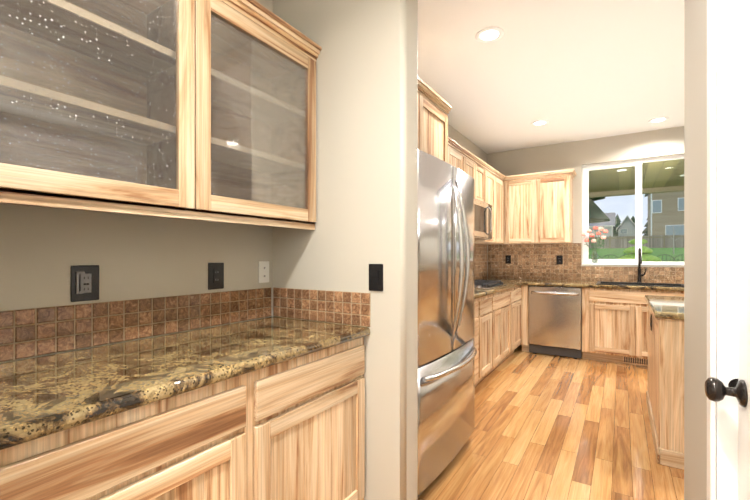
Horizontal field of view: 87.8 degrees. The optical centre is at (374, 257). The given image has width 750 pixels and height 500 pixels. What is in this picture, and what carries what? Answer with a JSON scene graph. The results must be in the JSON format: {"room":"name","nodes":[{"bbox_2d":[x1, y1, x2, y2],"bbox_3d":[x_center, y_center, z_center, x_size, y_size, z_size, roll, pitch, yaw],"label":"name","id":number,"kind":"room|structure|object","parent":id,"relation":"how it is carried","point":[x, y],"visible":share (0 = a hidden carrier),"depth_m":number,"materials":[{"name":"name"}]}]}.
{"room":"butler's pantry","nodes":[
{"label":"butler's pantry","id":0,"kind":"room"},
{"bbox_2d":[0,0,272,363],"bbox_3d":[-0.987,-0.162,1.621,0.130,2.810,1.362,0,0,32],"label":"wall","id":1,"kind":"structure","parent":0,"point":[43,250],"depth_m":1.50,"materials":[{"name":"beige paint"}]},
{"bbox_2d":[71,265,98,301],"bbox_3d":[-1.041,0.094,1.401,0.012,0.128,0.088,0,0,32],"label":"outlet","id":2,"kind":"object","parent":1,"relation":"attached to","point":[84,282],"visible":1,"depth_m":1.40,"materials":[{"name":"black plastic"}]},
{"bbox_2d":[0,0,215,219],"bbox_3d":[-0.954,-0.598,1.238,0.327,0.863,0.745,0,0,32],"label":"upper cabinet","id":3,"kind":"object","parent":1,"relation":"attached to","point":[202,110],"depth_m":1.31,"materials":[{"name":"brown wood"}]},
{"bbox_2d":[0,287,270,361],"bbox_3d":[-0.931,0.248,1.580,0.006,0.160,1.347,0,0,32],"label":"tile backsplash","id":4,"kind":"structure","parent":1,"relation":"attached to","point":[29,332],"depth_m":1.49,"materials":[{"name":"tile"}]},
{"bbox_2d":[208,263,223,289],"bbox_3d":[-0.756,0.090,1.855,0.010,0.126,0.084,0,0,32],"label":"outlet","id":5,"kind":"object","parent":1,"relation":"attached to","point":[215,275],"visible":1,"depth_m":1.85,"materials":[{"name":"black plastic"}]},
{"bbox_2d":[199,0,319,227],"bbox_3d":[-0.626,-0.598,1.758,0.327,0.863,0.737,0,0,32],"label":"upper cabinet","id":6,"kind":"object","parent":1,"relation":"attached to","point":[266,75],"depth_m":1.72,"materials":[{"name":"brown wood"}]},
{"bbox_2d":[258,261,268,282],"bbox_3d":[-0.599,0.081,2.103,0.010,0.115,0.072,0,0,32],"label":"phone jack plate","id":7,"kind":"object","parent":1,"relation":"attached to","point":[263,271],"visible":1,"depth_m":2.10,"materials":[{"name":"white plastic"}]},
{"bbox_2d":[273,0,417,499],"bbox_3d":[-0.271,-0.163,2.063,1.042,2.810,0.151,0,0,32],"label":"wall","id":8,"kind":"structure","parent":0,"point":[367,138],"depth_m":1.81,"materials":[{"name":"beige paint"}]},
{"bbox_2d":[273,287,370,326],"bbox_3d":[-0.293,0.247,1.983,0.639,0.160,0.006,0,0,32],"label":"tile backsplash","id":9,"kind":"structure","parent":8,"relation":"attached to","point":[346,308],"depth_m":1.96,"materials":[{"name":"tile"}]},
{"bbox_2d":[369,264,382,290],"bbox_3d":[0.002,0.094,1.792,0.078,0.125,0.014,0,0,32],"label":"light switch","id":10,"kind":"object","parent":8,"relation":"attached to","point":[375,277],"visible":1,"depth_m":1.79,"materials":[{"name":"black plastic"}]},
{"bbox_2d":[448,124,486,162],"bbox_3d":[0.552,-0.164,4.218,0.130,2.810,4.372,0,0,32],"label":"wall","id":11,"kind":"structure","parent":0,"point":[463,141],"depth_m":5.13,"materials":[{"name":"beige paint"}]},
{"bbox_2d":[418,76,451,162],"bbox_3d":[-0.004,-0.815,2.554,0.702,0.515,0.955,0,0,32],"label":"upper cabinet","id":12,"kind":"object","parent":11,"relation":"attached to","point":[434,108],"visible":0.21,"depth_m":2.56,"materials":[{"name":"brown wood"}]},
{"bbox_2d":[448,141,451,164],"bbox_3d":[0.441,-0.641,3.609,0.326,0.905,0.544,0,0,32],"label":"upper cabinet","id":13,"kind":"object","parent":11,"relation":"attached to","point":[449,142],"depth_m":3.75,"materials":[{"name":"brown wood"}]},
{"bbox_2d":[452,145,463,171],"bbox_3d":[0.656,-0.641,3.949,0.326,0.905,0.495,0,0,32],"label":"upper cabinet","id":14,"kind":"object","parent":11,"relation":"attached to","point":[457,153],"depth_m":3.94,"materials":[{"name":"brown wood"}]},
{"bbox_2d":[464,153,479,199],"bbox_3d":[0.905,-0.864,4.343,0.326,0.460,0.439,0,0,32],"label":"upper cabinet","id":15,"kind":"object","parent":11,"relation":"attached to","point":[471,166],"depth_m":4.37,"materials":[{"name":"brown wood"}]},
{"bbox_2d":[474,198,491,239],"bbox_3d":[1.048,-0.417,4.444,0.461,0.427,0.754,0,0,32],"label":"microwave","id":16,"kind":"object","parent":15,"relation":"attached to","point":[482,220],"visible":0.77,"depth_m":4.33,"materials":[{"name":"silver metal"}]},
{"bbox_2d":[474,243,486,279],"bbox_3d":[0.831,0.068,4.530,0.006,0.514,3.269,0,0,32],"label":"tile backsplash","id":17,"kind":"structure","parent":11,"relation":"attached to","point":[480,261],"depth_m":5.62,"materials":[{"name":"tile"}]},
{"bbox_2d":[480,161,487,202],"bbox_3d":[1.077,-0.864,4.616,0.326,0.460,0.439,0,0,32],"label":"upper cabinet","id":18,"kind":"object","parent":11,"relation":"attached to","point":[483,168],"depth_m":4.66,"materials":[{"name":"brown wood"}]},
{"bbox_2d":[474,169,495,244],"bbox_3d":[1.329,-0.642,5.014,0.326,0.905,0.501,0,0,32],"label":"upper cabinet","id":19,"kind":"object","parent":11,"relation":"attached to","point":[491,172],"depth_m":5.02,"materials":[{"name":"brown wood"}]},
{"bbox_2d":[496,170,507,243],"bbox_3d":[1.570,-0.642,5.328,0.398,0.905,0.526,0,0,32],"label":"upper cabinet","id":20,"kind":"object","parent":11,"relation":"attached to","point":[501,180],"depth_m":5.40,"materials":[{"name":"brown wood"}]},
{"bbox_2d":[418,343,683,499],"bbox_3d":[1.909,1.273,1.416,5.800,0.060,7.800,0,0,32],"label":"floor","id":21,"kind":"structure","parent":0,"point":[550,427],"depth_m":2.65,"materials":[{"name":"brown wood"}]},
{"bbox_2d":[0,369,259,499],"bbox_3d":[-0.843,0.806,1.132,0.628,0.876,0.682,0,0,32],"label":"base cabinet","id":22,"kind":"object","parent":21,"relation":"on","point":[203,443],"depth_m":1.00,"materials":[{"name":"brown wood"}]},
{"bbox_2d":[0,316,369,449],"bbox_3d":[-0.657,0.348,1.412,0.645,0.040,1.356,0,0,32],"label":"countertop","id":23,"kind":"structure","parent":22,"relation":"on","point":[41,396],"depth_m":1.15,"materials":[{"name":"brown stone"}]},
{"bbox_2d":[260,337,364,499],"bbox_3d":[-0.481,0.805,1.705,0.628,0.876,0.674,0,0,32],"label":"base cabinet","id":24,"kind":"object","parent":21,"relation":"on","point":[292,429],"depth_m":1.52,"materials":[{"name":"brown wood"}]},
{"bbox_2d":[418,149,476,496],"bbox_3d":[0.117,0.351,2.469,0.964,1.782,0.910,0,0,32],"label":"refrigerator","id":25,"kind":"object","parent":21,"relation":"on","point":[447,351],"visible":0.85,"depth_m":2.13,"materials":[{"name":"grey metal"}]},
{"bbox_2d":[474,297,481,386],"bbox_3d":[0.570,0.804,3.530,0.628,0.876,0.433,0,0,32],"label":"base cabinet","id":26,"kind":"object","parent":21,"relation":"on","point":[478,301],"depth_m":3.52,"materials":[{"name":"brown wood"}]},
{"bbox_2d":[474,278,524,298],"bbox_3d":[1.110,0.346,4.357,0.660,0.040,3.275,0,0,32],"label":"countertop","id":27,"kind":"structure","parent":26,"relation":"on","point":[513,283],"depth_m":4.29,"materials":[{"name":"stone"}]},
{"bbox_2d":[474,280,506,288],"bbox_3d":[1.134,0.300,4.390,0.520,0.050,0.750,0,0,32],"label":"gas cooktop","id":28,"kind":"object","parent":27,"relation":"in","point":[484,284],"visible":0.62,"depth_m":4.22,"materials":[{"name":"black metal"}]},
{"bbox_2d":[482,293,493,379],"bbox_3d":[0.801,0.804,3.896,0.628,0.876,0.433,0,0,32],"label":"base cabinet","id":29,"kind":"object","parent":21,"relation":"on","point":[488,300],"depth_m":3.79,"materials":[{"name":"brown wood"}]},
{"bbox_2d":[494,288,513,368],"bbox_3d":[1.120,0.804,4.400,0.628,0.876,0.760,0,0,32],"label":"base cabinet","id":30,"kind":"object","parent":21,"relation":"on","point":[497,328],"depth_m":4.30,"materials":[{"name":"brown wood"}]},
{"bbox_2d":[514,286,521,349],"bbox_3d":[1.484,0.803,4.977,0.628,0.876,0.605,0,0,32],"label":"base cabinet","id":31,"kind":"object","parent":21,"relation":"on","point":[517,290],"depth_m":4.89,"materials":[{"name":"brown wood"}]},
{"bbox_2d":[521,285,528,351],"bbox_3d":[2.099,0.803,5.304,0.096,0.875,0.600,0,0,32],"label":"cabinet filler","id":32,"kind":"object","parent":21,"relation":"on","point":[525,319],"visible":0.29,"depth_m":5.04,"materials":[{"name":"brown wood"}]},
{"bbox_2d":[529,286,581,358],"bbox_3d":[2.378,0.807,5.083,0.603,0.868,0.675,0,0,32],"label":"dishwasher","id":33,"kind":"object","parent":21,"relation":"on","point":[555,320],"visible":0.98,"depth_m":4.83,"materials":[{"name":"silver metal"}]},
{"bbox_2d":[582,288,683,366],"bbox_3d":[3.083,0.803,4.675,1.018,0.876,0.628,0,0,32],"label":"base cabinet","id":34,"kind":"object","parent":21,"relation":"on","point":[614,325],"visible":0.42,"depth_m":4.46,"materials":[{"name":"brown wood"}]},
{"bbox_2d":[523,248,683,290],"bbox_3d":[3.050,0.220,4.687,2.267,0.662,0.645,0,0,32],"label":"countertop","id":35,"kind":"structure","parent":34,"relation":"on","point":[639,285],"depth_m":4.69,"materials":[{"name":"stone"}]},
{"bbox_2d":[596,281,683,286],"bbox_3d":[3.154,0.434,4.639,0.884,0.234,0.474,0,0,32],"label":"sink basin","id":36,"kind":"object","parent":35,"relation":"in","point":[639,283],"depth_m":4.68,"materials":[{"name":"black"}]},
{"bbox_2d":[623,356,647,365],"bbox_3d":[3.006,1.189,4.461,0.280,0.080,0.006,0,0,32],"label":"air vent grille","id":37,"kind":"object","parent":34,"relation":"attached to","point":[632,360],"visible":0.81,"depth_m":4.47,"materials":[{"name":"brown wood"}]},
{"bbox_2d":[646,306,683,469],"bbox_3d":[2.467,0.805,2.560,1.068,0.875,1.198,0,0,32],"label":"base cabinet","id":38,"kind":"object","parent":21,"relation":"on","point":[665,398],"visible":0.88,"depth_m":2.32,"materials":[{"name":"brown wood"}]},
{"bbox_2d":[650,313,651,330],"bbox_3d":[2.047,0.482,2.890,0.010,0.120,0.075,0,0,32],"label":"outlet","id":39,"kind":"object","parent":38,"relation":"attached to","point":[650,321],"visible":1,"depth_m":2.87,"materials":[{"name":"black plastic"}]},
{"bbox_2d":[644,295,683,319],"bbox_3d":[2.468,0.347,2.559,1.098,0.040,1.230,0,0,32],"label":"countertop","id":40,"kind":"structure","parent":38,"relation":"on","point":[666,307],"depth_m":2.58,"materials":[{"name":"beige stone"}]},
{"bbox_2d":[418,0,683,153],"bbox_3d":[1.909,-1.597,1.414,5.800,0.060,7.800,0,0,32],"label":"ceiling","id":41,"kind":"structure","parent":0,"point":[573,70],"depth_m":3.22,"materials":[{"name":"white paint"}]},
{"bbox_2d":[475,27,503,42],"bbox_3d":[0.806,-1.563,2.744,0.194,0.008,0.194,0,0,32],"label":"recessed light","id":42,"kind":"object","parent":41,"relation":"in","point":[488,34],"visible":1,"depth_m":2.74,"materials":[{"name":"white"}]},
{"bbox_2d":[531,120,548,125],"bbox_3d":[1.926,-1.564,4.545,0.194,0.008,0.194,0,0,32],"label":"recessed light","id":43,"kind":"object","parent":41,"relation":"in","point":[539,122],"visible":1,"depth_m":4.53,"materials":[{"name":"white"}]},
{"bbox_2d":[648,117,668,122],"bbox_3d":[3.238,-1.564,4.448,0.194,0.008,0.194,0,0,32],"label":"recessed light","id":44,"kind":"object","parent":41,"relation":"in","point":[658,120],"visible":0.98,"depth_m":4.43,"materials":[{"name":"white"}]},
{"bbox_2d":[487,126,683,299],"bbox_3d":[2.816,-0.164,5.296,2.545,2.810,0.130,0,0,32],"label":"wall","id":45,"kind":"structure","parent":0,"point":[560,156],"depth_m":5.24,"materials":[{"name":"beige paint"}]},
{"bbox_2d":[508,173,539,243],"bbox_3d":[2.070,-0.642,5.450,0.497,0.905,0.401,0,0,32],"label":"upper cabinet","id":46,"kind":"object","parent":45,"relation":"attached to","point":[533,208],"depth_m":5.33,"materials":[{"name":"brown wood"}]},
{"bbox_2d":[488,243,580,280],"bbox_3d":[2.244,0.068,5.576,1.262,0.514,0.006,0,0,32],"label":"tile backsplash","id":47,"kind":"structure","parent":45,"relation":"attached to","point":[533,261],"depth_m":5.55,"materials":[{"name":"tile"}]},
{"bbox_2d":[505,255,510,263],"bbox_3d":[1.963,0.035,5.744,0.078,0.122,0.010,0,0,32],"label":"electrical outlet","id":48,"kind":"object","parent":47,"relation":"attached to","point":[507,259],"visible":1,"depth_m":5.74,"materials":[{"name":"black plastic"}]},
{"bbox_2d":[556,256,562,263],"bbox_3d":[2.547,0.041,5.375,0.078,0.122,0.010,0,0,32],"label":"electrical outlet","id":49,"kind":"object","parent":47,"relation":"attached to","point":[559,259],"visible":1,"depth_m":5.37,"materials":[{"name":"black plastic"}]},
{"bbox_2d":[540,169,574,243],"bbox_3d":[2.402,-0.642,5.284,0.477,0.905,0.327,0,0,32],"label":"upper cabinet","id":50,"kind":"object","parent":45,"relation":"attached to","point":[556,189],"depth_m":5.13,"materials":[{"name":"brown wood"}]},
{"bbox_2d":[581,266,683,283],"bbox_3d":[3.337,0.224,4.886,1.324,0.202,0.006,0,0,32],"label":"tile backsplash","id":51,"kind":"structure","parent":45,"relation":"attached to","point":[672,275],"depth_m":4.94,"materials":[{"name":"tile"}]},
{"bbox_2d":[582,263,683,264],"bbox_3d":[3.329,0.091,4.915,1.268,0.020,0.077,0,0,32],"label":"window sill","id":52,"kind":"structure","parent":45,"relation":"on","point":[625,264],"depth_m":4.98,"materials":[{"name":"white"}]},
{"bbox_2d":[581,226,607,262],"bbox_3d":[2.913,-0.165,5.165,0.310,0.491,0.086,0,0,32],"label":"vase","id":53,"kind":"object","parent":52,"relation":"on","point":[593,235],"visible":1,"depth_m":5.15,"materials":[{"name":"clear glass"}]},
{"bbox_2d":[582,154,683,263],"bbox_3d":[3.363,-0.572,4.969,1.268,1.343,0.068,0,0,32],"label":"window","id":54,"kind":"structure","parent":45,"relation":"in","point":[636,163],"depth_m":5.00,"materials":[{"name":"white"}]},
{"bbox_2d":[684,0,706,499],"bbox_3d":[1.153,-0.162,1.295,0.130,2.810,0.652,0,0,32],"label":"wall","id":55,"kind":"structure","parent":0,"point":[695,245],"depth_m":1.35,"materials":[{"name":"beige paint"}]},
{"bbox_2d":[707,0,737,499],"bbox_3d":[0.758,0.196,0.682,0.145,2.095,0.896,0,0,32],"label":"door frame","id":56,"kind":"structure","parent":55,"relation":"attached to","point":[722,233],"depth_m":1.03,"materials":[{"name":"white"}]},
{"bbox_2d":[738,0,749,499],"bbox_3d":[0.757,0.225,0.683,0.035,2.021,0.764,0,0,32],"label":"door","id":57,"kind":"structure","parent":55,"relation":"in","point":[743,238],"depth_m":0.96,"materials":[{"name":"white paint"}]},
{"bbox_2d":[705,377,747,407],"bbox_3d":[0.937,0.338,0.967,0.185,0.066,0.094,0,0,32],"label":"door knob","id":58,"kind":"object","parent":57,"relation":"attached to","point":[716,390],"depth_m":0.97,"materials":[{"name":"black metal"}]},
{"label":"outside","id":59,"kind":"structure","parent":0,"visible":0},
{"bbox_2d":[589,159,683,261],"bbox_3d":[59.653,-6.407,66.375,150.000,15.521,163.869,0,0,32],"label":"backyard","id":60,"kind":"structure","parent":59,"point":[657,208],"depth_m":29.32,"materials":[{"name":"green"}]}
]}

